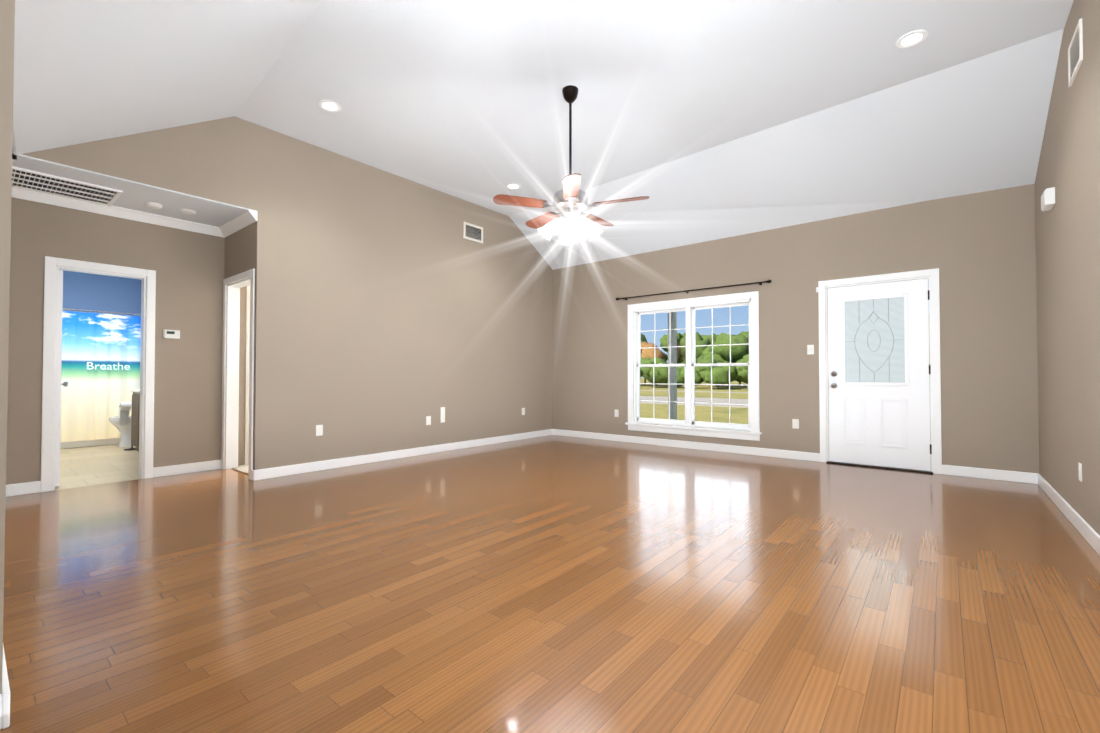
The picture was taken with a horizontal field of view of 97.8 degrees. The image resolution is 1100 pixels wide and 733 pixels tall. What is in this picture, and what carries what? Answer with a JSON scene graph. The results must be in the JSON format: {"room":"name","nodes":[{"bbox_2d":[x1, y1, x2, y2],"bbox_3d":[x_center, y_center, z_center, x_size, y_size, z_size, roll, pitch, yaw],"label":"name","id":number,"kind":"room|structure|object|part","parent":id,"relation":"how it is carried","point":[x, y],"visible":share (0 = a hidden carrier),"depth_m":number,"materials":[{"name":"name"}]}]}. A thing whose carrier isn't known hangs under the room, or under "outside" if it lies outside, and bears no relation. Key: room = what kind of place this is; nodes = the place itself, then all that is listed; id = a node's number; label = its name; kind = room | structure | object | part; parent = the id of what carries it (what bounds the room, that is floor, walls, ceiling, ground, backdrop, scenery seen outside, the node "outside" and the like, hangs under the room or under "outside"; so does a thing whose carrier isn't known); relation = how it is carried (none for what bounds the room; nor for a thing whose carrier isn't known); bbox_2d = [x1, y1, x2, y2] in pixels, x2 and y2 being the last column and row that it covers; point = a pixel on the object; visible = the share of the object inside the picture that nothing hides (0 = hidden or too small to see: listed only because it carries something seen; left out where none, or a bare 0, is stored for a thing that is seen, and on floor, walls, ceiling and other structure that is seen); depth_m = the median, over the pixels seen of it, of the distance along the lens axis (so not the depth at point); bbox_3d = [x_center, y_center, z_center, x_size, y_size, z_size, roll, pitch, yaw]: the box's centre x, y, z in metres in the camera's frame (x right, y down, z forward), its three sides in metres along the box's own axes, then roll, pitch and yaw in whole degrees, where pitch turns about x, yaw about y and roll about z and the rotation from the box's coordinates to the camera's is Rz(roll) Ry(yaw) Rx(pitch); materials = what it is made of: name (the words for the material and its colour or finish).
{"room":"empty living room","nodes":[
{"label":"empty living room","id":0,"kind":"room"},
{"bbox_2d":[0,0,14,693],"bbox_3d":[-2.803,-0.333,0.042,0.120,2.720,3.660,-1,-1,39],"label":"wall","id":1,"kind":"structure","parent":0,"point":[7,19],"depth_m":1.41,"materials":[{"name":"beige paint"}]},
{"bbox_2d":[0,681,9,729],"bbox_3d":[-2.750,0.976,-0.023,0.016,0.100,3.660,-1,-1,39],"label":"baseboard","id":2,"kind":"structure","parent":1,"relation":"attached to","point":[5,696],"depth_m":1.39,"materials":[{"name":"white"}]},
{"bbox_2d":[2,646,8,680],"bbox_3d":[-3.125,1.022,2.659,3.996,0.100,0.016,-1,-1,39],"label":"baseboard","id":3,"kind":"structure","parent":1,"relation":"attached to","point":[4,669],"depth_m":1.50,"materials":[{"name":"white wood"}]},
{"bbox_2d":[55,444,140,489],"bbox_3d":[-5.650,1.178,5.995,4.140,0.100,2.220,-1,-1,39],"label":"floor","id":4,"kind":"structure","parent":0,"point":[90,466],"depth_m":5.42,"materials":[{"name":"beige tile"}]},
{"bbox_2d":[60,438,119,448],"bbox_3d":[-6.872,0.914,7.001,0.720,0.458,1.956,-1,-1,39],"label":"bathtub","id":5,"kind":"object","parent":4,"relation":"on","point":[90,443],"depth_m":6.83,"materials":[{"name":"white ceramic"}]},
{"bbox_2d":[109,415,133,446],"bbox_3d":[-5.930,0.742,7.002,0.420,0.803,0.759,-1,-1,39],"label":"toilet","id":6,"kind":"object","parent":4,"relation":"on","point":[125,437],"visible":0.29,"depth_m":6.78,"materials":[{"name":"white ceramic"}]},
{"bbox_2d":[119,402,135,449],"bbox_3d":[-5.739,0.808,6.555,0.170,0.656,0.225,-1,-1,39],"label":"toilet paper stand","id":7,"kind":"object","parent":4,"relation":"on","point":[125,407],"visible":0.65,"depth_m":6.53,"materials":[{"name":"black"}]},
{"bbox_2d":[130,389,139,451],"bbox_3d":[-5.079,0.654,6.385,0.920,0.957,0.644,-1,-1,39],"label":"bathroom vanity","id":8,"kind":"object","parent":4,"relation":"on","point":[135,414],"visible":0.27,"depth_m":6.27,"materials":[{"name":"brown wood"}]},
{"bbox_2d":[62,270,140,316],"bbox_3d":[-7.205,-0.210,7.292,0.120,2.720,2.220,-1,-1,39],"label":"wall","id":9,"kind":"structure","parent":0,"point":[88,291],"depth_m":7.48,"materials":[{"name":"blue paint"}]},
{"bbox_2d":[6,197,246,484],"bbox_3d":[-4.095,-0.253,4.745,0.120,2.720,2.220,-1,-1,39],"label":"wall","id":10,"kind":"structure","parent":0,"point":[187,266],"depth_m":4.83,"materials":[{"name":"beige paint"}]},
{"bbox_2d":[6,481,40,496],"bbox_3d":[-4.548,1.046,4.063,0.016,0.100,0.325,-1,-1,39],"label":"baseboard","id":11,"kind":"structure","parent":10,"relation":"attached to","point":[28,487],"depth_m":4.11,"materials":[{"name":"white wood"}]},
{"bbox_2d":[55,270,62,486],"bbox_3d":[-4.694,0.104,4.571,0.585,1.975,0.043,-1,-1,42],"label":"door leaf","id":12,"kind":"structure","parent":10,"relation":"in","point":[58,394],"depth_m":4.38,"materials":[{"name":"white wood"}]},
{"bbox_2d":[41,256,155,491],"bbox_3d":[-4.247,0.068,4.541,0.136,2.070,0.770,-1,-1,39],"label":"door frame","id":13,"kind":"structure","parent":10,"relation":"attached to","point":[51,271],"depth_m":4.42,"materials":[{"name":"white wood"}]},
{"bbox_2d":[11,187,224,237],"bbox_3d":[-4.102,-1.473,4.604,0.075,0.085,1.720,-1,-1,39],"label":"crown molding","id":14,"kind":"structure","parent":10,"relation":"attached to","point":[115,211],"depth_m":4.57,"materials":[{"name":"white wood"}]},
{"bbox_2d":[163,329,179,338],"bbox_3d":[-3.867,-0.330,4.909,0.028,0.090,0.140,-1,-1,39],"label":"thermostat","id":15,"kind":"object","parent":10,"relation":"attached to","point":[172,334],"visible":1,"depth_m":4.90,"materials":[{"name":"white plastic"}]},
{"bbox_2d":[153,460,220,477],"bbox_3d":[-3.768,1.062,5.014,0.016,0.100,0.595,-1,-1,39],"label":"baseboard","id":16,"kind":"structure","parent":10,"relation":"attached to","point":[215,464],"depth_m":4.99,"materials":[{"name":"white wood"}]},
{"bbox_2d":[224,223,252,424],"bbox_3d":[-3.235,-0.248,5.062,0.811,2.720,0.120,-1,-1,39],"label":"wall","id":17,"kind":"structure","parent":0,"point":[238,253],"depth_m":5.02,"materials":[{"name":"beige paint"}]},
{"bbox_2d":[218,210,256,236],"bbox_3d":[-3.215,-1.468,4.940,0.840,0.085,0.075,-1,-1,39],"label":"crown molding","id":18,"kind":"structure","parent":17,"relation":"attached to","point":[241,221],"depth_m":4.92,"materials":[{"name":"white wood"}]},
{"bbox_2d":[221,268,254,479],"bbox_3d":[-3.204,0.077,5.022,0.860,2.070,0.136,-1,-1,39],"label":"door frame","id":19,"kind":"structure","parent":17,"relation":"attached to","point":[232,286],"depth_m":5.21,"materials":[{"name":"white wood"}]},
{"bbox_2d":[232,464,247,473],"bbox_3d":[-3.268,1.191,7.120,3.500,0.112,3.180,-1,-1,39],"label":"floor","id":20,"kind":"structure","parent":0,"point":[242,468],"depth_m":5.19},
{"bbox_2d":[245,285,249,460],"bbox_3d":[-4.322,-0.176,6.370,2.548,2.620,0.008,-1,-1,39],"label":"wall","id":21,"kind":"structure","parent":0,"point":[247,377],"depth_m":5.44,"materials":[{"name":"paint"}]},
{"bbox_2d":[22,116,552,469],"bbox_3d":[-1.991,-0.824,5.856,0.120,3.900,6.590,-1,-1,39],"label":"wall","id":22,"kind":"structure","parent":0,"point":[392,312],"depth_m":5.53,"materials":[{"name":"beige paint"}]},
{"bbox_2d":[316,425,322,435],"bbox_3d":[-2.470,0.684,5.144,0.009,0.115,0.072,-1,-1,39],"label":"electrical outlet","id":23,"kind":"object","parent":22,"relation":"attached to","point":[319,430],"visible":1,"depth_m":5.14,"materials":[{"name":"white plastic"}]},
{"bbox_2d":[251,429,551,480],"bbox_3d":[-1.408,1.086,6.428,0.016,0.100,4.616,-1,-1,39],"label":"baseboard","id":24,"kind":"structure","parent":22,"relation":"attached to","point":[260,474],"depth_m":5.68,"materials":[{"name":"white wood"}]},
{"bbox_2d":[426,416,430,424],"bbox_3d":[-1.577,0.702,6.234,0.009,0.115,0.072,-1,-1,39],"label":"electrical outlet","id":25,"kind":"object","parent":22,"relation":"attached to","point":[428,420],"visible":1,"depth_m":6.23,"materials":[{"name":"white plastic"}]},
{"bbox_2d":[441,407,444,422],"bbox_3d":[-1.432,0.647,6.412,0.009,0.201,0.051,-1,-1,39],"label":"electrical outlet","id":26,"kind":"object","parent":22,"relation":"attached to","point":[442,414],"visible":1,"depth_m":6.40,"materials":[{"name":"white plastic"}]},
{"bbox_2d":[463,222,482,242],"bbox_3d":[-1.094,-1.913,6.865,0.012,0.230,0.360,-1,-1,39],"label":"air vent","id":27,"kind":"object","parent":22,"relation":"in","point":[472,232],"visible":1,"depth_m":6.86,"materials":[{"name":"white metal"}]},
{"bbox_2d":[12,0,1073,269],"bbox_3d":[-2.746,-2.239,4.113,11.090,1.430,10.380,-1,-1,39],"label":"ceiling","id":28,"kind":"structure","parent":0,"point":[700,120],"depth_m":4.00,"materials":[{"name":"white paint"}]},
{"bbox_2d":[12,166,122,206],"bbox_3d":[-4.130,-1.516,4.084,0.560,0.016,0.660,-1,-1,39],"label":"ceiling vent","id":29,"kind":"object","parent":28,"relation":"in","point":[31,180],"visible":0.85,"depth_m":4.07,"materials":[{"name":"white metal"}]},
{"bbox_2d":[144,202,161,208],"bbox_3d":[-3.707,-1.501,4.487,0.132,0.034,0.132,-1,-1,39],"label":"recessed light","id":30,"kind":"object","parent":28,"relation":"attached to","point":[152,205],"visible":1,"depth_m":4.46,"materials":[{"name":"white plastic"}]},
{"bbox_2d":[179,209,195,213],"bbox_3d":[-3.527,-1.506,4.676,0.132,0.018,0.132,-1,-1,39],"label":"smoke detector","id":31,"kind":"object","parent":28,"relation":"attached to","point":[187,211],"visible":0.98,"depth_m":4.65,"materials":[{"name":"white plastic"}]},
{"bbox_2d":[318,100,340,111],"bbox_3d":[-2.008,-2.373,4.377,0.192,0.011,0.192,-1,-1,39],"label":"recessed light","id":32,"kind":"object","parent":28,"relation":"in","point":[329,105],"visible":1,"depth_m":4.37,"materials":[{"name":"white"}]},
{"bbox_2d":[506,183,520,188],"bbox_3d":[-0.477,-2.342,6.238,0.192,0.011,0.192,-1,-1,39],"label":"recessed light","id":33,"kind":"object","parent":28,"relation":"in","point":[513,186],"visible":1,"depth_m":6.23,"materials":[{"name":"white"}]},
{"bbox_2d":[493,85,648,251],"bbox_3d":[0.204,-1.677,4.172,1.281,1.412,1.236,-1,-1,39],"label":"ceiling fan","id":34,"kind":"object","parent":28,"relation":"hanging from","point":[570,201],"visible":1,"depth_m":4.06,"materials":[{"name":"brown metal"}]},
{"bbox_3d":[0.176,-1.944,4.132,0.140,0.880,0.140,-1,-1,39],"label":"canopy rod","id":35,"kind":"part","parent":34,"relation":"part of","materials":[{"name":"brown metal"}]},
{"bbox_3d":[0.176,-1.370,4.123,0.300,0.327,0.300,-1,-1,39],"label":"motor","id":36,"kind":"part","parent":34,"relation":"part of","materials":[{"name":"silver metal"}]},
{"bbox_2d":[896,29,927,47],"bbox_3d":[2.641,-2.388,3.504,0.192,0.011,0.192,-1,-1,39],"label":"recessed light","id":37,"kind":"object","parent":28,"relation":"in","point":[912,38],"visible":0.98,"depth_m":3.50,"materials":[{"name":"white plastic"}]},
{"bbox_2d":[0,435,1099,732],"bbox_3d":[-1.129,1.124,2.764,6.950,0.100,10.230,-1,-1,39],"label":"floor","id":38,"kind":"structure","parent":0,"point":[554,583],"depth_m":2.18,"materials":[{"name":"brown wood"}]},
{"bbox_2d":[553,184,1039,473],"bbox_3d":[2.378,-0.815,6.440,6.140,3.900,0.150,-1,-1,39],"label":"wall","id":39,"kind":"structure","parent":0,"point":[978,250],"depth_m":5.63,"materials":[{"name":"beige paint"}]},
{"bbox_2d":[615,409,618,416],"bbox_3d":[1.028,0.722,7.417,0.072,0.115,0.009,-1,-1,39],"label":"electrical outlet","id":40,"kind":"object","parent":39,"relation":"attached to","point":[616,413],"visible":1,"depth_m":7.41,"materials":[{"name":"white plastic"}]},
{"bbox_2d":[552,429,819,461],"bbox_3d":[1.622,1.094,6.920,4.020,0.100,0.016,-1,-1,39],"label":"baseboard","id":41,"kind":"structure","parent":39,"relation":"attached to","point":[808,456],"depth_m":6.57,"materials":[{"name":"white wood"}]},
{"bbox_2d":[625,291,761,440],"bbox_3d":[1.956,0.002,6.739,1.950,1.903,0.200,-1,-1,39],"label":"window","id":42,"kind":"structure","parent":39,"relation":"in","point":[750,430],"depth_m":6.70,"materials":[{"name":"white"}]},
{"bbox_3d":[1.975,-0.017,6.763,1.598,1.562,0.044,-1,-1,39],"label":"glass","id":43,"kind":"part","parent":42,"relation":"part of","materials":[{"name":"clear glass"}]},
{"bbox_2d":[616,280,771,299],"bbox_3d":[1.893,-1.044,6.680,2.246,0.049,0.097,-1,-1,39],"label":"curtain rod","id":44,"kind":"object","parent":39,"relation":"attached to","point":[759,283],"visible":1,"depth_m":6.51,"materials":[{"name":"brown metal"}]},
{"bbox_2d":[792,419,798,428],"bbox_3d":[2.978,0.695,5.820,0.072,0.115,0.009,-1,-1,39],"label":"electrical outlet","id":45,"kind":"object","parent":39,"relation":"attached to","point":[795,423],"visible":1,"depth_m":5.82,"materials":[{"name":"white plastic"}]},
{"bbox_2d":[807,345,813,354],"bbox_3d":[3.107,-0.202,5.725,0.072,0.115,0.015,-1,-1,39],"label":"light switch","id":46,"kind":"object","parent":39,"relation":"attached to","point":[810,349],"visible":1,"depth_m":5.73,"materials":[{"name":"white plastic"}]},
{"bbox_2d":[816,268,941,473],"bbox_3d":[3.640,0.052,5.372,1.132,2.130,0.180,-1,-1,39],"label":"door frame","id":47,"kind":"structure","parent":39,"relation":"attached to","point":[932,275],"depth_m":5.13,"materials":[{"name":"white wood"}]},
{"bbox_2d":[826,278,932,473],"bbox_3d":[3.614,0.097,5.322,0.970,2.040,0.139,-1,-1,39],"label":"front door","id":48,"kind":"structure","parent":39,"relation":"in","point":[880,424],"depth_m":5.27,"materials":[{"name":"white wood"}]},
{"bbox_3d":[3.281,0.152,5.553,0.064,0.197,0.076,-1,-1,39],"label":"front door hardware","id":49,"kind":"part","parent":48,"relation":"part of","materials":[{"name":"silver metal"}]},
{"bbox_2d":[845,297,904,382],"bbox_3d":[3.604,-0.285,5.342,0.547,0.925,0.003,-1,-1,39],"label":"door glass","id":50,"kind":"object","parent":48,"relation":"attached to","point":[857,313],"depth_m":5.33,"materials":[{"name":"clear glass"}]},
{"bbox_2d":[851,298,893,382],"bbox_3d":[3.603,-0.286,5.340,0.547,0.925,0.004,-1,-1,39],"label":"grille","id":51,"kind":"object","parent":50,"relation":"attached to","point":[880,341],"depth_m":5.33,"materials":[{"name":"silver metal"}]},
{"bbox_3d":[3.620,0.162,5.328,0.970,1.910,0.120,-1,-1,39],"label":"front door hinges","id":52,"kind":"part","parent":48,"relation":"part of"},
{"bbox_2d":[942,465,1035,483],"bbox_3d":[4.302,1.057,4.724,0.690,0.100,0.016,-1,-1,39],"label":"baseboard","id":53,"kind":"structure","parent":39,"relation":"attached to","point":[1013,476],"depth_m":4.70,"materials":[{"name":"white wood"}]},
{"bbox_2d":[1035,0,1099,534],"bbox_3d":[1.533,-0.912,0.682,0.150,3.900,10.130,-1,-1,39],"label":"wall","id":54,"kind":"structure","parent":0,"point":[1067,231],"depth_m":3.28,"materials":[{"name":"beige paint"}]},
{"bbox_2d":[1041,187,1054,210],"bbox_3d":[3.965,-1.329,3.823,0.058,0.130,0.200,-1,-1,39],"label":"door chime","id":55,"kind":"object","parent":54,"relation":"attached to","point":[1048,199],"visible":1,"depth_m":3.76,"materials":[{"name":"white plastic"}]},
{"bbox_2d":[1036,473,1099,555],"bbox_3d":[3.639,1.034,3.352,0.016,0.100,2.980,-1,-1,39],"label":"baseboard","id":56,"kind":"structure","parent":54,"relation":"attached to","point":[1088,533],"depth_m":3.28,"materials":[{"name":"white wood"}]},
{"bbox_2d":[1068,18,1082,86],"bbox_3d":[3.400,-2.021,3.108,0.012,0.260,0.360,-1,-1,39],"label":"louvres","id":57,"kind":"object","parent":54,"relation":"attached to","point":[1075,53],"visible":1,"depth_m":3.09,"materials":[{"name":"beige paint"}]},
{"bbox_2d":[1078,462,1081,481],"bbox_3d":[3.465,0.690,3.139,0.009,0.115,0.072,-1,-1,39],"label":"electrical outlet","id":58,"kind":"object","parent":54,"relation":"attached to","point":[1080,470],"visible":1,"depth_m":3.12,"materials":[{"name":"white plastic"}]},
{"bbox_3d":[-6.275,-0.194,5.255,3.900,2.620,0.008,-1,-1,39],"label":"liner","id":59,"kind":"object","parent":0,"visible":0},
{"bbox_2d":[60,308,140,441],"bbox_3d":[-6.553,0.118,6.752,0.066,1.845,1.960,-1,-1,39],"label":"shower curtain","id":60,"kind":"object","parent":59,"relation":"hanging from","point":[100,371],"visible":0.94,"depth_m":6.87,"materials":[{"name":"multicoloured fabric"}]},
{"bbox_3d":[-6.555,-0.784,6.769,0.042,0.040,1.960,-1,-1,39],"label":"rod","id":61,"kind":"part","parent":60,"relation":"part of","materials":[{"name":"silver metal"}]},
{"label":"outside","id":62,"kind":"structure","parent":0,"visible":0},
{"bbox_2d":[640,378,930,442],"bbox_3d":[49.805,3.092,92.615,270.000,0.200,193.370,-1,-1,39],"label":"lawn","id":63,"kind":"structure","parent":62,"point":[702,413],"depth_m":20.83,"materials":[{"name":"green plant"}]},
{"bbox_2d":[668,312,676,419],"bbox_3d":[2.255,-0.074,8.849,0.200,3.300,0.200,-1,-1,39],"label":"porch post","id":64,"kind":"object","parent":63,"relation":"on","point":[673,394],"depth_m":8.80,"materials":[{"name":"beige wood"}]},
{"bbox_2d":[640,390,747,392],"bbox_3d":[8.924,2.141,42.714,270.000,0.015,1.600,-1,-1,39],"label":"path","id":65,"kind":"structure","parent":63,"relation":"on","point":[697,391],"depth_m":40.14,"materials":[{"name":"grey concrete"}]},
{"bbox_2d":[640,396,747,407],"bbox_3d":[0.180,1.958,32.040,270.000,0.020,7.000,-1,-1,39],"label":"road","id":66,"kind":"structure","parent":63,"relation":"on","point":[706,400],"depth_m":25.12,"materials":[{"name":"grey asphalt"}]},
{"bbox_2d":[640,331,929,388],"bbox_3d":[16.480,-2.168,59.355,70.287,9.321,23.263,-1,-1,39],"label":"trees","id":67,"kind":"object","parent":63,"relation":"on","point":[720,375],"depth_m":49.42,"materials":[{"name":"green plant"}]}
]}

